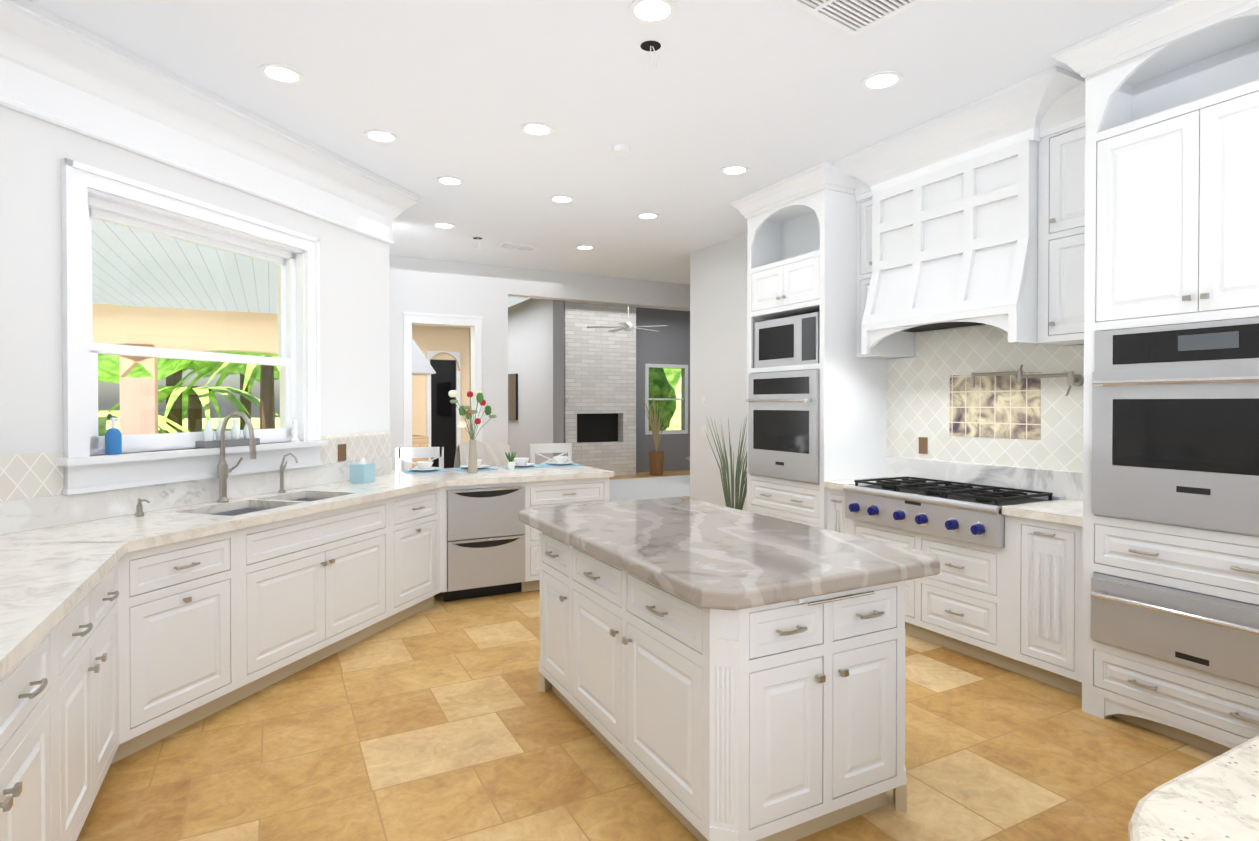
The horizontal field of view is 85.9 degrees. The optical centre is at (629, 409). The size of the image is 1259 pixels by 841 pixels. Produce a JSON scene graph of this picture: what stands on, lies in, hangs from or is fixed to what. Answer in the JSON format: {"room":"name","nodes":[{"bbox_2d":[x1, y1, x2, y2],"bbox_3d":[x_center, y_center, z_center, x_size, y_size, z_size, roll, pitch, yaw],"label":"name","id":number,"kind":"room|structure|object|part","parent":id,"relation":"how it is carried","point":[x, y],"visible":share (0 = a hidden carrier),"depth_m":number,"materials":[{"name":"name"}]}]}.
{"room":"kitchen","nodes":[
{"label":"kitchen","id":0,"kind":"room"},
{"bbox_2d":[0,105,389,511],"bbox_3d":[-2.997,-0.154,5.084,2.227,3.200,4.516,0,1,-28],"label":"wall","id":1,"kind":"structure","parent":0,"point":[354,332],"depth_m":3.15,"materials":[{"name":"white paint"}]},
{"bbox_2d":[58,158,328,494],"bbox_3d":[-2.465,-0.394,3.933,0.275,1.560,1.665,0,1,17],"label":"window","id":2,"kind":"structure","parent":1,"relation":"in","point":[85,471],"depth_m":3.70,"materials":[{"name":"white wood"}]},
{"bbox_2d":[105,418,121,454],"bbox_3d":[-2.573,0.129,3.372,0.066,0.182,0.066,0,1,-28],"label":"soap bottle","id":3,"kind":"object","parent":2,"relation":"on","point":[113,440],"visible":1,"depth_m":3.35,"materials":[{"name":"blue plastic"}]},
{"bbox_3d":[-2.505,-0.420,3.945,0.090,1.272,1.369,0,1,17],"label":"window sash","id":4,"kind":"part","parent":2,"relation":"part of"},
{"bbox_2d":[195,419,259,447],"bbox_3d":[-2.373,0.135,4.006,0.080,0.160,0.370,0,1,17],"label":"tray","id":5,"kind":"object","parent":2,"relation":"on","point":[210,442],"visible":0.85,"depth_m":3.94,"materials":[{"name":"grey ceramic"}]},
{"bbox_2d":[290,419,299,441],"bbox_3d":[-2.226,0.133,4.500,0.059,0.155,0.059,0,1,-28],"label":"figurine","id":6,"kind":"object","parent":2,"relation":"on","point":[294,431],"visible":1,"depth_m":4.49,"materials":[{"name":"white ceramic"}]},
{"bbox_2d":[0,432,391,534],"bbox_3d":[-2.336,0.355,4.083,2.017,0.339,2.037,0,1,-28],"label":"backsplash","id":7,"kind":"structure","parent":1,"relation":"attached to","point":[32,497],"depth_m":3.01,"materials":[{"name":"stone"}]},
{"bbox_2d":[0,0,419,244],"bbox_3d":[-2.236,-1.536,4.274,2.110,0.420,2.442,0,1,-28],"label":"crown molding","id":8,"kind":"structure","parent":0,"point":[55,69],"depth_m":3.58,"materials":[{"name":"white wood"}]},
{"bbox_2d":[470,298,563,463],"bbox_3d":[-2.020,-0.405,10.972,0.150,3.600,4.620,0,1,-28],"label":"wall","id":9,"kind":"structure","parent":0,"point":[536,345],"depth_m":9.40,"materials":[{"name":"grey paint"}]},
{"bbox_2d":[389,255,689,470],"bbox_3d":[1.236,-0.447,9.980,10.122,3.700,0.180,0,1,-28],"label":"wall","id":10,"kind":"structure","parent":0,"point":[421,285],"depth_m":8.31,"materials":[{"name":"white paint"}]},
{"bbox_2d":[402,311,483,469],"bbox_3d":[-2.205,0.140,8.044,0.950,2.560,0.029,0,1,-28],"label":"door frame","id":11,"kind":"structure","parent":10,"relation":"attached to","point":[409,318],"depth_m":7.91,"materials":[{"name":"white wood"}]},
{"bbox_2d":[28,0,1171,284],"bbox_3d":[1.096,-1.792,3.738,8.200,0.100,10.700,0,1,-28],"label":"ceiling","id":12,"kind":"structure","parent":0,"point":[768,92],"depth_m":3.67,"materials":[{"name":"white paint"}]},
{"bbox_2d":[147,0,174,2],"bbox_3d":[-1.977,-1.730,2.768,0.207,0.006,0.207,0,1,35],"label":"recessed light","id":13,"kind":"object","parent":12,"relation":"in","point":[157,1],"depth_m":2.86,"materials":[{"name":"white"}]},
{"bbox_2d":[259,64,303,83],"bbox_3d":[-1.797,-1.737,3.497,0.207,0.006,0.207,0,1,-37],"label":"recessed light","id":14,"kind":"object","parent":12,"relation":"in","point":[279,73],"depth_m":3.49,"materials":[{"name":"white"}]},
{"bbox_2d":[364,130,397,142],"bbox_3d":[-1.584,-1.744,4.312,0.207,0.006,0.207,0,1,-37],"label":"recessed light","id":15,"kind":"object","parent":12,"relation":"in","point":[380,136],"depth_m":4.31,"materials":[{"name":"white"}]},
{"bbox_2d":[433,222,454,228],"bbox_3d":[-1.773,-1.763,6.463,0.207,0.006,0.207,0,1,-37],"label":"recessed light","id":16,"kind":"object","parent":12,"relation":"in","point":[442,225],"depth_m":6.46,"materials":[{"name":"white"}]},
{"bbox_2d":[436,176,463,185],"bbox_3d":[-1.371,-1.751,5.171,0.207,0.006,0.207,0,1,-37],"label":"recessed light","id":17,"kind":"object","parent":12,"relation":"in","point":[445,180],"depth_m":5.16,"materials":[{"name":"white"}]},
{"bbox_2d":[497,242,538,251],"bbox_3d":[-1.210,-1.767,7.330,0.400,0.012,0.220,0,1,-28],"label":"ceiling vent","id":18,"kind":"object","parent":12,"relation":"in","point":[504,245],"visible":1,"depth_m":7.32,"materials":[{"name":"white metal"}]},
{"bbox_2d":[520,122,553,136],"bbox_3d":[-0.575,-1.743,4.201,0.207,0.006,0.207,0,1,-37],"label":"recessed light","id":19,"kind":"object","parent":12,"relation":"in","point":[537,129],"depth_m":4.20,"materials":[{"name":"white"}]},
{"bbox_2d":[549,195,573,202],"bbox_3d":[-0.563,-1.755,5.633,0.207,0.006,0.207,0,1,35],"label":"recessed light","id":20,"kind":"object","parent":12,"relation":"in","point":[557,198],"depth_m":5.63,"materials":[{"name":"white"}]},
{"bbox_2d":[473,41,660,247],"bbox_3d":[-0.732,-1.703,5.097,0.100,0.103,4.195,0,1,-24],"label":"wire","id":21,"kind":"object","parent":12,"relation":"hanging from","point":[650,46],"visible":1,"depth_m":3.23,"materials":[{"name":"black"}]},
{"bbox_2d":[575,245,593,249],"bbox_3d":[-0.487,-1.771,7.370,0.207,0.006,0.207,0,1,-37],"label":"recessed light","id":22,"kind":"object","parent":12,"relation":"in","point":[581,247],"depth_m":7.37,"materials":[{"name":"white"}]},
{"bbox_2d":[612,144,630,155],"bbox_3d":[-0.053,-1.731,4.507,0.130,0.035,0.130,0,1,-28],"label":"smoke detector","id":23,"kind":"object","parent":12,"relation":"attached to","point":[621,149],"visible":0.98,"depth_m":4.47,"materials":[{"name":"white plastic"}]},
{"bbox_2d":[637,212,659,218],"bbox_3d":[0.168,-1.760,6.133,0.207,0.006,0.207,0,1,-37],"label":"recessed light","id":24,"kind":"object","parent":12,"relation":"in","point":[648,215],"depth_m":6.12,"materials":[{"name":"white"}]},
{"bbox_2d":[628,0,676,23],"bbox_3d":[0.099,-1.732,2.928,0.207,0.006,0.207,0,1,-37],"label":"recessed light","id":25,"kind":"object","parent":12,"relation":"in","point":[651,11],"depth_m":2.93,"materials":[{"name":"white"}]},
{"bbox_2d":[720,165,748,175],"bbox_3d":[0.768,-1.749,4.934,0.207,0.006,0.207,0,1,-37],"label":"recessed light","id":26,"kind":"object","parent":12,"relation":"in","point":[732,170],"depth_m":4.94,"materials":[{"name":"white"}]},
{"bbox_2d":[784,0,923,35],"bbox_3d":[0.889,-1.727,2.793,0.620,0.012,0.360,0,1,-36],"label":"ceiling vent","id":27,"kind":"object","parent":12,"relation":"in","point":[853,17],"visible":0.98,"depth_m":2.92,"materials":[{"name":"white metal"}]},
{"bbox_2d":[861,71,902,90],"bbox_3d":[1.332,-1.737,3.570,0.207,0.006,0.207,0,1,35],"label":"recessed light","id":28,"kind":"object","parent":12,"relation":"in","point":[882,80],"depth_m":3.57,"materials":[{"name":"white"}]},
{"bbox_2d":[76,470,1217,840],"bbox_3d":[1.270,1.461,6.858,13.000,0.060,16.000,0,1,-28],"label":"floor","id":29,"kind":"structure","parent":0,"point":[440,720],"depth_m":2.82,"materials":[{"name":"tile"}]},
{"bbox_2d":[0,617,63,840],"bbox_3d":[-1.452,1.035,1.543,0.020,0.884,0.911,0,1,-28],"label":"base cabinet","id":30,"kind":"object","parent":29,"relation":"on","point":[59,713],"depth_m":1.78,"materials":[{"name":"white wood"}]},
{"bbox_2d":[64,562,119,840],"bbox_3d":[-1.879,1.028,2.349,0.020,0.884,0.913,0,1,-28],"label":"base cabinet","id":31,"kind":"object","parent":29,"relation":"on","point":[91,645],"depth_m":2.31,"materials":[{"name":"white wood"}]},
{"bbox_2d":[110,487,439,764],"bbox_3d":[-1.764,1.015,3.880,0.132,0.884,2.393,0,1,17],"label":"base cabinet","id":32,"kind":"object","parent":29,"relation":"on","point":[209,625],"visible":0.94,"depth_m":3.42,"materials":[{"name":"white wood"}]},
{"bbox_2d":[211,497,326,515],"bbox_3d":[-2.047,0.674,3.895,0.408,0.203,0.928,0,1,17],"label":"basins","id":33,"kind":"object","parent":32,"relation":"in","point":[240,511],"depth_m":3.95,"materials":[{"name":"silver metal"}]},
{"bbox_2d":[0,464,613,681],"bbox_3d":[-1.553,0.551,3.742,1.891,0.045,5.748,0,1,14],"label":"countertop","id":34,"kind":"structure","parent":32,"relation":"on","point":[50,577],"depth_m":2.93,"materials":[{"name":"stone"}]},
{"bbox_2d":[135,498,149,515],"bbox_3d":[-2.437,0.486,3.386,0.069,0.088,0.069,0,1,-28],"label":"soap dispenser","id":35,"kind":"object","parent":34,"relation":"on","point":[139,509],"visible":1,"depth_m":3.38,"materials":[{"name":"silver metal"}]},
{"bbox_2d":[217,410,255,502],"bbox_3d":[-2.245,0.263,3.862,0.203,0.527,0.242,0,1,-28],"label":"faucet","id":36,"kind":"object","parent":34,"relation":"on","point":[223,470],"visible":0.98,"depth_m":3.86,"materials":[{"name":"silver metal"}]},
{"bbox_2d":[278,452,297,492],"bbox_3d":[-2.162,0.394,4.283,0.113,0.257,0.139,0,1,-28],"label":"filter faucet","id":37,"kind":"object","parent":34,"relation":"on","point":[282,469],"visible":1,"depth_m":4.28,"materials":[{"name":"silver metal"}]},
{"bbox_2d":[350,458,374,482],"bbox_3d":[-1.918,0.430,4.857,0.120,0.175,0.120,0,1,17],"label":"tissue box","id":38,"kind":"object","parent":34,"relation":"on","point":[362,471],"visible":1,"depth_m":4.81,"materials":[{"name":"teal cardboard"}]},
{"bbox_2d":[401,461,448,473],"bbox_3d":[-1.708,0.471,5.634,0.340,0.079,0.260,0,1,-28],"label":"place setting","id":39,"kind":"object","parent":34,"relation":"on","point":[426,467],"depth_m":5.58,"materials":[{"name":"blue"}]},
{"bbox_2d":[448,390,496,472],"bbox_3d":[-1.272,0.176,5.509,0.395,0.671,0.445,0,1,-28],"label":"vase","id":40,"kind":"object","parent":34,"relation":"on","point":[472,456],"visible":1,"depth_m":5.47,"materials":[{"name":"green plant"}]},
{"bbox_2d":[451,459,499,470],"bbox_3d":[-1.337,0.469,5.831,0.340,0.079,0.260,0,1,-28],"label":"place setting","id":41,"kind":"object","parent":34,"relation":"on","point":[479,461],"depth_m":5.80,"materials":[{"name":"blue"}]},
{"bbox_2d":[505,452,516,469],"bbox_3d":[-1.014,0.434,5.775,0.103,0.151,0.103,0,1,-28],"label":"succulent pot","id":42,"kind":"object","parent":34,"relation":"on","point":[510,464],"visible":1,"depth_m":5.75,"materials":[{"name":"white ceramic"}]},
{"bbox_2d":[500,457,545,468],"bbox_3d":[-0.966,0.468,6.027,0.340,0.079,0.260,0,1,-28],"label":"place setting","id":43,"kind":"object","parent":34,"relation":"on","point":[522,462],"depth_m":5.98,"materials":[{"name":"blue"}]},
{"bbox_2d":[546,456,582,466],"bbox_3d":[-0.630,0.466,6.205,0.340,0.079,0.260,0,1,-28],"label":"place setting","id":44,"kind":"object","parent":34,"relation":"on","point":[559,461],"depth_m":6.15,"materials":[{"name":"blue"}]},
{"bbox_2d":[395,447,443,469],"bbox_3d":[-1.897,0.896,6.251,0.460,1.080,0.460,0,1,-28],"label":"bar chair","id":45,"kind":"object","parent":29,"relation":"on","point":[433,453],"visible":0.29,"depth_m":6.40,"materials":[{"name":"white wood"}]},
{"bbox_2d":[454,441,509,467],"bbox_3d":[-1.349,0.868,6.563,0.564,1.131,0.590,0,1,-38],"label":"bar chair","id":46,"kind":"object","parent":29,"relation":"on","point":[491,454],"visible":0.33,"depth_m":6.64,"materials":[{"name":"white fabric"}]},
{"bbox_2d":[440,482,531,601],"bbox_3d":[-1.244,1.001,5.449,0.703,0.884,0.670,0,1,-28],"label":"base cabinet","id":47,"kind":"object","parent":29,"relation":"on","point":[525,586],"depth_m":5.20,"materials":[{"name":"white"}]},
{"bbox_2d":[447,486,524,591],"bbox_3d":[-1.084,0.968,5.148,0.597,0.746,0.049,0,1,-28],"label":"dishwasher","id":48,"kind":"object","parent":47,"relation":"in","point":[485,537],"visible":1,"depth_m":5.12,"materials":[{"name":"silver metal"}]},
{"bbox_2d":[530,443,571,463],"bbox_3d":[-0.745,0.890,6.918,0.460,1.080,0.460,0,1,-23],"label":"bar chair","id":49,"kind":"object","parent":29,"relation":"on","point":[561,448],"visible":0.31,"depth_m":7.07,"materials":[{"name":"white wood"}]},
{"bbox_2d":[538,531,565,703],"bbox_3d":[0.008,1.024,3.552,0.889,0.872,0.504,0,1,-28],"label":"base cabinet","id":50,"kind":"object","parent":29,"relation":"on","point":[552,664],"depth_m":3.35,"materials":[{"name":"white wood"}]},
{"bbox_2d":[519,497,939,610],"bbox_3d":[0.283,0.559,3.029,1.050,0.060,1.840,0,1,-28],"label":"countertop","id":51,"kind":"structure","parent":50,"relation":"on","point":[702,554],"depth_m":2.57,"materials":[{"name":"stone"}]},
{"bbox_2d":[532,477,608,590],"bbox_3d":[-0.630,0.998,5.774,0.687,0.884,0.670,0,1,-28],"label":"base cabinet","id":52,"kind":"object","parent":29,"relation":"on","point":[563,492],"depth_m":5.43,"materials":[{"name":"white wood"}]},
{"bbox_2d":[564,301,635,475],"bbox_3d":[-0.676,-0.432,14.042,1.600,3.599,0.449,0,1,-28],"label":"fireplace wall","id":53,"kind":"structure","parent":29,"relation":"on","point":[600,393],"depth_m":13.88,"materials":[{"name":"brick"}]},
{"bbox_2d":[609,475,689,501],"bbox_3d":[1.028,1.375,12.443,5.200,0.011,2.700,0,1,-28],"label":"living room rug","id":54,"kind":"object","parent":29,"relation":"on","point":[645,488],"visible":0.21,"depth_m":11.85,"materials":[{"name":"white carpet"}]},
{"bbox_2d":[642,395,670,475],"bbox_3d":[0.535,0.518,14.190,0.536,1.696,0.513,0,1,-28],"label":"potted plant","id":55,"kind":"object","parent":29,"relation":"on","point":[656,457],"visible":1,"depth_m":14.11,"materials":[{"name":"brown plant"}]},
{"bbox_2d":[706,416,746,509],"bbox_3d":[1.018,0.708,6.298,0.561,1.454,0.677,0,1,-28],"label":"spiky plant","id":56,"kind":"object","parent":29,"relation":"on","point":[729,501],"visible":0.58,"depth_m":6.27,"materials":[{"name":"green plant"}]},
{"bbox_2d":[566,543,906,840],"bbox_3d":[0.391,1.030,2.828,0.889,0.872,1.214,0,1,-28],"label":"base cabinet","id":57,"kind":"object","parent":29,"relation":"on","point":[782,721],"depth_m":2.32,"materials":[{"name":"white wood"}]},
{"bbox_2d":[747,189,886,528],"bbox_3d":[1.470,-0.092,5.445,0.688,3.070,0.900,0,1,-28],"label":"oven cabinet","id":58,"kind":"object","parent":29,"relation":"on","point":[801,255],"visible":0.52,"depth_m":5.08,"materials":[{"name":"white wood"}]},
{"bbox_2d":[746,369,818,483],"bbox_3d":[1.175,0.119,5.291,0.100,0.842,0.792,0,1,-28],"label":"oven","id":59,"kind":"object","parent":58,"relation":"in","point":[783,424],"visible":0.98,"depth_m":5.24,"materials":[{"name":"silver metal"}]},
{"bbox_2d":[754,312,819,367],"bbox_3d":[1.383,-0.537,5.395,0.391,0.379,0.740,0,1,-28],"label":"microwave","id":60,"kind":"object","parent":58,"relation":"in","point":[790,340],"visible":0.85,"depth_m":5.26,"materials":[{"name":"silver metal"}]},
{"bbox_2d":[827,488,846,533],"bbox_3d":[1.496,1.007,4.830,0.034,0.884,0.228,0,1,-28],"label":"base cabinet","id":61,"kind":"object","parent":29,"relation":"on","point":[836,520],"depth_m":4.85,"materials":[{"name":"white wood"}]},
{"bbox_2d":[824,477,1082,526],"bbox_3d":[2.123,0.546,4.263,0.647,0.045,1.806,0,1,-28],"label":"countertop","id":62,"kind":"structure","parent":61,"relation":"on","point":[1067,511],"depth_m":3.64,"materials":[{"name":"stone"}]},
{"bbox_2d":[843,476,1065,547],"bbox_3d":[2.017,0.621,4.343,0.691,0.264,1.124,0,1,-28],"label":"gas rangetop","id":63,"kind":"object","parent":62,"relation":"in","point":[967,512],"visible":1,"depth_m":4.13,"materials":[{"name":"silver metal"}]},
{"bbox_2d":[847,518,1002,667],"bbox_3d":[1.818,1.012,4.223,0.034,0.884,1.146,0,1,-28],"label":"base cabinet","id":64,"kind":"object","parent":29,"relation":"on","point":[959,608],"depth_m":4.01,"materials":[{"name":"white wood"}]},
{"bbox_2d":[1003,515,1082,695],"bbox_3d":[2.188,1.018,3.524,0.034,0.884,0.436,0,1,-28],"label":"base cabinet","id":65,"kind":"object","parent":29,"relation":"on","point":[1014,604],"depth_m":3.55,"materials":[{"name":"white wood"}]},
{"bbox_2d":[1082,7,1258,755],"bbox_3d":[2.689,-0.096,3.018,0.804,3.120,0.910,0,1,-28],"label":"oven cabinet","id":66,"kind":"object","parent":29,"relation":"on","point":[1171,183],"depth_m":2.98,"materials":[{"name":"white wood"}]},
{"bbox_2d":[1091,317,1258,536],"bbox_3d":[2.381,0.066,2.857,0.107,0.872,0.802,0,1,-28],"label":"oven","id":67,"kind":"object","parent":66,"relation":"in","point":[1175,424],"visible":1,"depth_m":2.90,"materials":[{"name":"silver metal"}]},
{"bbox_3d":[2.381,0.941,2.864,0.107,0.322,0.802,0,1,-28],"label":"warming drawer","id":68,"kind":"part","parent":66,"relation":"part of","materials":[{"name":"silver metal"}]},
{"bbox_3d":[2.007,1.044,0.653,2.000,0.883,1.250,0,1,-28],"label":"cabinet","id":69,"kind":"object","parent":29,"relation":"on","visible":0},
{"bbox_2d":[1128,735,1258,840],"bbox_3d":[1.878,0.577,0.700,2.280,0.045,1.560,0,1,-28],"label":"countertop","id":70,"kind":"structure","parent":69,"relation":"on","point":[1216,798],"depth_m":0.95,"materials":[{"name":"stone"}]},
{"bbox_2d":[636,307,689,471],"bbox_3d":[0.200,-0.439,14.846,7.400,3.600,0.150,0,1,-28],"label":"wall","id":71,"kind":"structure","parent":0,"point":[669,343],"depth_m":15.05,"materials":[{"name":"grey paint"}]},
{"bbox_2d":[645,364,687,434],"bbox_3d":[0.817,-0.242,15.124,1.110,1.560,0.100,0,1,-28],"label":"window","id":72,"kind":"structure","parent":71,"relation":"in","point":[647,399],"depth_m":15.08,"materials":[{"name":"white wood"}]},
{"bbox_2d":[636,306,689,310],"bbox_3d":[1.175,-2.272,12.828,7.550,0.100,5.300,0,1,-28],"label":"ceiling","id":73,"kind":"structure","parent":0,"point":[663,308],"depth_m":14.92,"materials":[{"name":"white paint"}]},
{"bbox_2d":[587,306,667,332],"bbox_3d":[-0.042,-1.822,12.303,1.464,0.790,1.398,0,1,-28],"label":"ceiling fan","id":74,"kind":"object","parent":73,"relation":"hanging from","point":[627,326],"visible":0.98,"depth_m":12.19,"materials":[{"name":"white metal"}]},
{"bbox_2d":[690,233,1083,510],"bbox_3d":[2.859,-0.142,3.725,0.150,3.200,9.000,0,1,-28],"label":"wall","id":75,"kind":"structure","parent":0,"point":[718,325],"depth_m":7.11,"materials":[{"name":"white paint"}]},
{"bbox_2d":[701,396,705,402],"bbox_3d":[0.812,-0.114,7.416,0.011,0.080,0.080,0,1,-28],"label":"light switch","id":76,"kind":"object","parent":75,"relation":"attached to","point":[703,398],"depth_m":7.41,"materials":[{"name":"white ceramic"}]},
{"bbox_2d":[701,425,707,435],"bbox_3d":[0.819,0.226,7.411,0.007,0.120,0.120,0,1,-28],"label":"light switch","id":77,"kind":"object","parent":75,"relation":"attached to","point":[704,430],"depth_m":7.40,"materials":[{"name":"white plastic"}]},
{"bbox_2d":[861,139,1066,356],"bbox_3d":[2.124,-0.978,4.386,0.514,1.180,1.124,0,1,-28],"label":"range hood","id":78,"kind":"object","parent":75,"relation":"attached to","point":[955,246],"visible":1,"depth_m":4.21,"materials":[{"name":"white wood"}]},
{"bbox_2d":[856,123,1084,358],"bbox_3d":[2.250,-0.977,4.317,0.356,1.180,1.810,0,1,-28],"label":"upper cabinet","id":79,"kind":"object","parent":75,"relation":"attached to","point":[1061,214],"visible":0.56,"depth_m":3.76,"materials":[{"name":"white wood"}]},
{"bbox_2d":[731,0,1258,218],"bbox_3d":[2.072,-1.635,4.155,0.815,0.220,3.920,0,1,-28],"label":"crown molding","id":80,"kind":"structure","parent":79,"relation":"attached to","point":[1039,106],"depth_m":3.84,"materials":[{"name":"white wood"}]},
{"bbox_2d":[884,325,1083,499],"bbox_3d":[2.397,-0.018,4.403,0.031,1.079,1.810,0,1,-28],"label":"backsplash","id":81,"kind":"structure","parent":75,"relation":"attached to","point":[946,421],"depth_m":4.47,"materials":[{"name":"tile"}]},
{"bbox_2d":[971,365,1083,395],"bbox_3d":[2.439,-0.182,4.201,0.124,0.198,0.666,0,1,-28],"label":"pot filler","id":82,"kind":"object","parent":81,"relation":"attached to","point":[1075,380],"visible":0.98,"depth_m":4.09,"materials":[{"name":"silver metal"}]},
{"label":"outside","id":83,"kind":"structure","parent":0,"visible":0},
{"bbox_2d":[92,218,529,313],"bbox_3d":[-6.468,-1.591,5.897,12.449,0.060,9.010,0,1,-28],"label":"ceiling","id":84,"kind":"structure","parent":83,"point":[158,257],"depth_m":7.93,"materials":[{"name":"grey"}]},
{"bbox_2d":[105,418,680,433],"bbox_3d":[-11.832,1.448,21.986,160.000,0.100,130.000,0,1,-28],"label":"ground","id":85,"kind":"structure","parent":83,"point":[253,422],"depth_m":55.50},
{"bbox_2d":[98,305,279,435],"bbox_3d":[-16.170,-4.300,25.859,37.401,11.327,33.918,0,1,-28],"label":"trees","id":86,"kind":"object","parent":85,"relation":"on","point":[167,392],"depth_m":14.70,"materials":[{"name":"green plant"}]},
{"bbox_2d":[649,368,680,430],"bbox_3d":[-1.300,-0.828,19.046,8.649,4.860,7.396,0,1,-28],"label":"garden","id":87,"kind":"object","parent":85,"relation":"on","point":[664,382],"visible":0.06,"depth_m":16.22,"materials":[{"name":"green plant"}]},
{"bbox_3d":[-6.468,1.494,5.924,12.449,0.070,9.010,0,1,-28],"label":"floor","id":88,"kind":"structure","parent":0,"visible":0},
{"bbox_2d":[92,304,277,434],"bbox_3d":[-8.604,-0.052,10.075,9.410,3.089,0.350,0,1,-28],"label":"arcade","id":89,"kind":"object","parent":88,"relation":"on","point":[221,332],"depth_m":10.54,"materials":[{"name":"beige paint"}]},
{"bbox_2d":[412,324,517,467],"bbox_3d":[-3.367,-0.105,10.951,2.248,2.998,2.999,0,1,-28],"label":"wall","id":90,"kind":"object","parent":88,"relation":"on","point":[440,362],"visible":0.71,"depth_m":12.31,"materials":[{"name":"paint"}]}
]}

